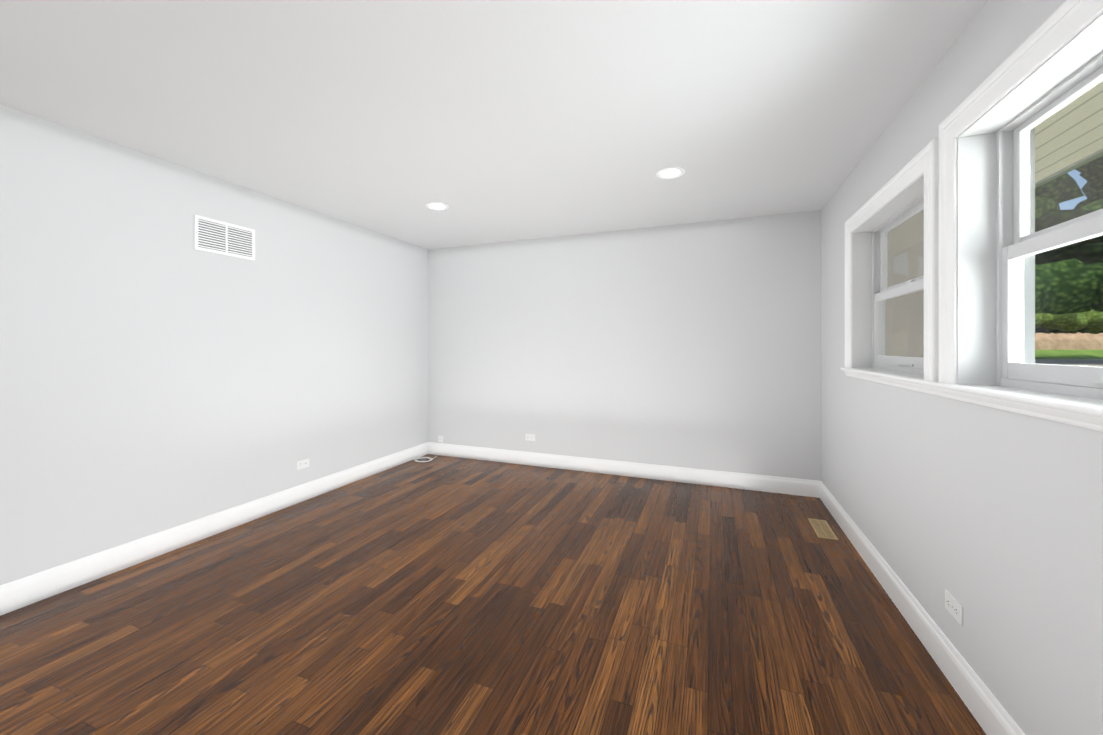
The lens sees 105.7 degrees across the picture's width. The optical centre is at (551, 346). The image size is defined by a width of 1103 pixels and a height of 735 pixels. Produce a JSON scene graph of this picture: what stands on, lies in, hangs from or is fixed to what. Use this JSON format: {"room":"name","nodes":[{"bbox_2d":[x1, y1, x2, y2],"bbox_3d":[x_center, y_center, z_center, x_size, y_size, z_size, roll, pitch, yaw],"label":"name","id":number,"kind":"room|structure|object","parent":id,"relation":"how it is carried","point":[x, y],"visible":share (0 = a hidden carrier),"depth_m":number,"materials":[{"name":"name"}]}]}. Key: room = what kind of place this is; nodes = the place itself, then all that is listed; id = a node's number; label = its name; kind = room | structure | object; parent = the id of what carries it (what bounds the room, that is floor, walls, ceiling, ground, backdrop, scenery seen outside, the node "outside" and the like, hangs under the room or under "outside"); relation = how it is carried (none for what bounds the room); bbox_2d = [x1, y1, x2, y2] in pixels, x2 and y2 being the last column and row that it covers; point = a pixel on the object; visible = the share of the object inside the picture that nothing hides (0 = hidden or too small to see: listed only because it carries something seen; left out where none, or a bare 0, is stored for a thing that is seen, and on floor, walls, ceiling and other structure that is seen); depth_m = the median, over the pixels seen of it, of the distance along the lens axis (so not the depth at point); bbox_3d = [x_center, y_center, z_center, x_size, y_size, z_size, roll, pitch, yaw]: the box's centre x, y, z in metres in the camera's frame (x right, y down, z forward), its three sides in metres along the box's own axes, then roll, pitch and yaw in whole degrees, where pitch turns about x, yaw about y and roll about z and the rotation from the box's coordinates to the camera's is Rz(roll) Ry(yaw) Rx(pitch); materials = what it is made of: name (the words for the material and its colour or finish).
{"room":"empty living room","nodes":[
{"label":"empty living room","id":0,"kind":"room"},
{"bbox_2d":[0,104,427,584],"bbox_3d":[-2.719,0.061,1.988,0.145,2.440,6.820,0,0,21],"label":"wall","id":1,"kind":"structure","parent":0,"point":[159,372],"depth_m":2.61,"materials":[{"name":"grey paint"}]},
{"bbox_2d":[0,442,427,615],"bbox_3d":[-2.085,1.210,3.445,0.040,0.140,3.265,0,0,21],"label":"baseboard","id":2,"kind":"structure","parent":1,"relation":"attached to","point":[22,592],"depth_m":2.61,"materials":[{"name":"white paint"}]},
{"bbox_2d":[194,214,254,260],"bbox_3d":[-2.274,-0.754,2.926,0.009,0.230,0.390,0,0,21],"label":"air vent","id":3,"kind":"object","parent":1,"relation":"in","point":[220,237],"visible":1,"depth_m":2.91,"materials":[{"name":"white metal"}]},
{"bbox_2d":[296,458,309,469],"bbox_3d":[-2.064,0.975,3.472,0.008,0.072,0.118,0,0,21],"label":"electrical outlet","id":4,"kind":"object","parent":1,"relation":"attached to","point":[302,464],"visible":1,"depth_m":3.46,"materials":[{"name":"plastic"}]},
{"bbox_2d":[0,454,985,734],"bbox_3d":[-0.768,1.311,1.235,4.078,0.060,6.560,0,0,21],"label":"floor","id":5,"kind":"structure","parent":0,"point":[450,596],"depth_m":1.91,"materials":[{"name":"brown wood"}]},
{"bbox_2d":[414,456,436,461],"bbox_3d":[-1.421,1.271,4.753,0.218,0.018,0.289,0,0,21],"label":"coil","id":6,"kind":"object","parent":5,"relation":"on","point":[421,459],"visible":1,"depth_m":4.70,"materials":[{"name":"white plastic"}]},
{"bbox_2d":[808,518,837,539],"bbox_3d":[1.903,1.279,2.938,0.115,0.004,0.330,0,0,21],"label":"floor vent","id":7,"kind":"object","parent":5,"relation":"in","point":[822,528],"visible":1,"depth_m":2.92,"materials":[{"name":"brown metal"}]},
{"bbox_2d":[0,0,987,249],"bbox_3d":[-1.738,-1.219,1.609,6.558,0.120,6.920,0,0,21],"label":"ceiling","id":8,"kind":"structure","parent":0,"point":[491,121],"depth_m":1.94,"materials":[{"name":"white paint"}]},
{"bbox_2d":[425,202,448,209],"bbox_3d":[-0.942,-1.156,3.446,0.192,0.006,0.192,0,0,21],"label":"recessed light","id":9,"kind":"object","parent":8,"relation":"in","point":[436,206],"visible":1,"depth_m":3.44,"materials":[{"name":"white paint"}]},
{"bbox_2d":[656,167,684,178],"bbox_3d":[0.792,-1.155,2.787,0.192,0.006,0.192,0,0,21],"label":"recessed light","id":10,"kind":"object","parent":8,"relation":"in","point":[670,172],"visible":1,"depth_m":2.78,"materials":[{"name":"white paint"}]},
{"bbox_2d":[428,210,820,480],"bbox_3d":[0.536,0.060,4.306,4.258,2.440,0.150,0,0,21],"label":"wall","id":11,"kind":"structure","parent":0,"point":[694,345],"depth_m":4.09,"materials":[{"name":"grey paint"}]},
{"bbox_2d":[438,436,442,441],"bbox_3d":[-1.312,1.090,4.930,0.070,0.075,0.019,0,0,21],"label":"outlet plate","id":12,"kind":"object","parent":11,"relation":"attached to","point":[440,438],"visible":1,"depth_m":4.93,"materials":[{"name":"plastic"}]},
{"bbox_2d":[525,434,534,440],"bbox_3d":[-0.228,0.980,4.517,0.118,0.072,0.008,0,0,21],"label":"electrical outlet","id":13,"kind":"object","parent":11,"relation":"attached to","point":[530,437],"visible":1,"depth_m":4.51,"materials":[{"name":"plastic"}]},
{"bbox_2d":[428,442,815,496],"bbox_3d":[0.384,1.210,4.277,3.995,0.140,0.015,0,0,21],"label":"baseboard","id":14,"kind":"structure","parent":11,"relation":"attached to","point":[783,485],"depth_m":4.09,"materials":[{"name":"white paint"}]},
{"bbox_2d":[821,0,1102,734],"bbox_3d":[1.228,0.287,0.464,0.240,2.890,6.820,0,0,21],"label":"wall","id":15,"kind":"structure","parent":0,"point":[989,520],"depth_m":1.46,"materials":[{"name":"grey paint"}]},
{"bbox_2d":[845,138,938,380],"bbox_3d":[1.867,-0.345,2.246,0.194,1.012,1.225,0,0,21],"label":"window","id":16,"kind":"structure","parent":15,"relation":"in","point":[892,274],"depth_m":2.38,"materials":[{"name":"paint"}]},
{"bbox_2d":[816,480,1024,734],"bbox_3d":[1.109,1.212,0.511,0.015,0.140,6.520,0,0,21],"label":"baseboard","id":17,"kind":"structure","parent":15,"relation":"attached to","point":[990,714],"depth_m":1.73,"materials":[{"name":"white paint"}]},
{"bbox_2d":[945,589,962,625],"bbox_3d":[1.530,0.991,1.591,0.008,0.072,0.118,0,0,21],"label":"electrical outlet","id":18,"kind":"object","parent":15,"relation":"attached to","point":[953,606],"visible":1,"depth_m":1.58,"materials":[{"name":"plastic"}]},
{"bbox_2d":[840,0,1102,431],"bbox_3d":[1.634,-0.343,1.663,0.210,1.085,2.530,0,0,21],"label":"window","id":19,"kind":"structure","parent":15,"relation":"in","point":[1051,64],"depth_m":1.47,"materials":[{"name":"paint"}]},
{"bbox_2d":[1035,81,1102,187],"bbox_3d":[-1.201,-1.150,1.873,7.370,0.418,15.000,0,0,21],"label":"soffit","id":20,"kind":"structure","parent":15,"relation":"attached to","point":[1042,169],"depth_m":1.91,"materials":[{"name":"beige plastic"}]},
{"label":"outside","id":21,"kind":"structure","parent":0,"visible":0},
{"bbox_2d":[1035,359,1102,366],"bbox_3d":[46.505,1.706,38.763,66.996,0.001,65.321,0,0,21],"label":"road","id":22,"kind":"structure","parent":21,"point":[1090,362],"depth_m":44.97,"materials":[{"name":"grey asphalt"}]},
{"bbox_3d":[131.949,1.818,34.608,219.052,0.200,280.000,0,0,21],"label":"lawn","id":23,"kind":"structure","parent":21,"visible":0},
{"bbox_2d":[1035,156,1102,314],"bbox_3d":[47.200,-14.919,43.113,51.705,33.284,13.242,0,0,-2],"label":"trees","id":24,"kind":"object","parent":23,"relation":"on","point":[1064,305],"depth_m":38.65,"materials":[{"name":"green plant"}]},
{"bbox_2d":[1035,209,1102,264],"bbox_3d":[30.436,-3.042,25.434,12.372,9.551,8.345,0,0,21],"label":"canopy","id":25,"kind":"object","parent":23,"relation":"on","point":[1093,254],"depth_m":24.38,"materials":[{"name":"green plant"}]},
{"bbox_2d":[1035,350,1102,358],"bbox_3d":[94.618,0.772,85.010,131.600,1.850,109.763,0,0,21],"label":"grass","id":26,"kind":"structure","parent":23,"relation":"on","point":[1085,354],"depth_m":59.78,"materials":[{"name":"green plant"}]},
{"bbox_2d":[1035,309,1102,349],"bbox_3d":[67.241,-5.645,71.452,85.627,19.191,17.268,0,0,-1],"label":"hedge","id":27,"kind":"object","parent":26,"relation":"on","point":[1094,339],"depth_m":65.86,"materials":[{"name":"green plant"}]}
]}

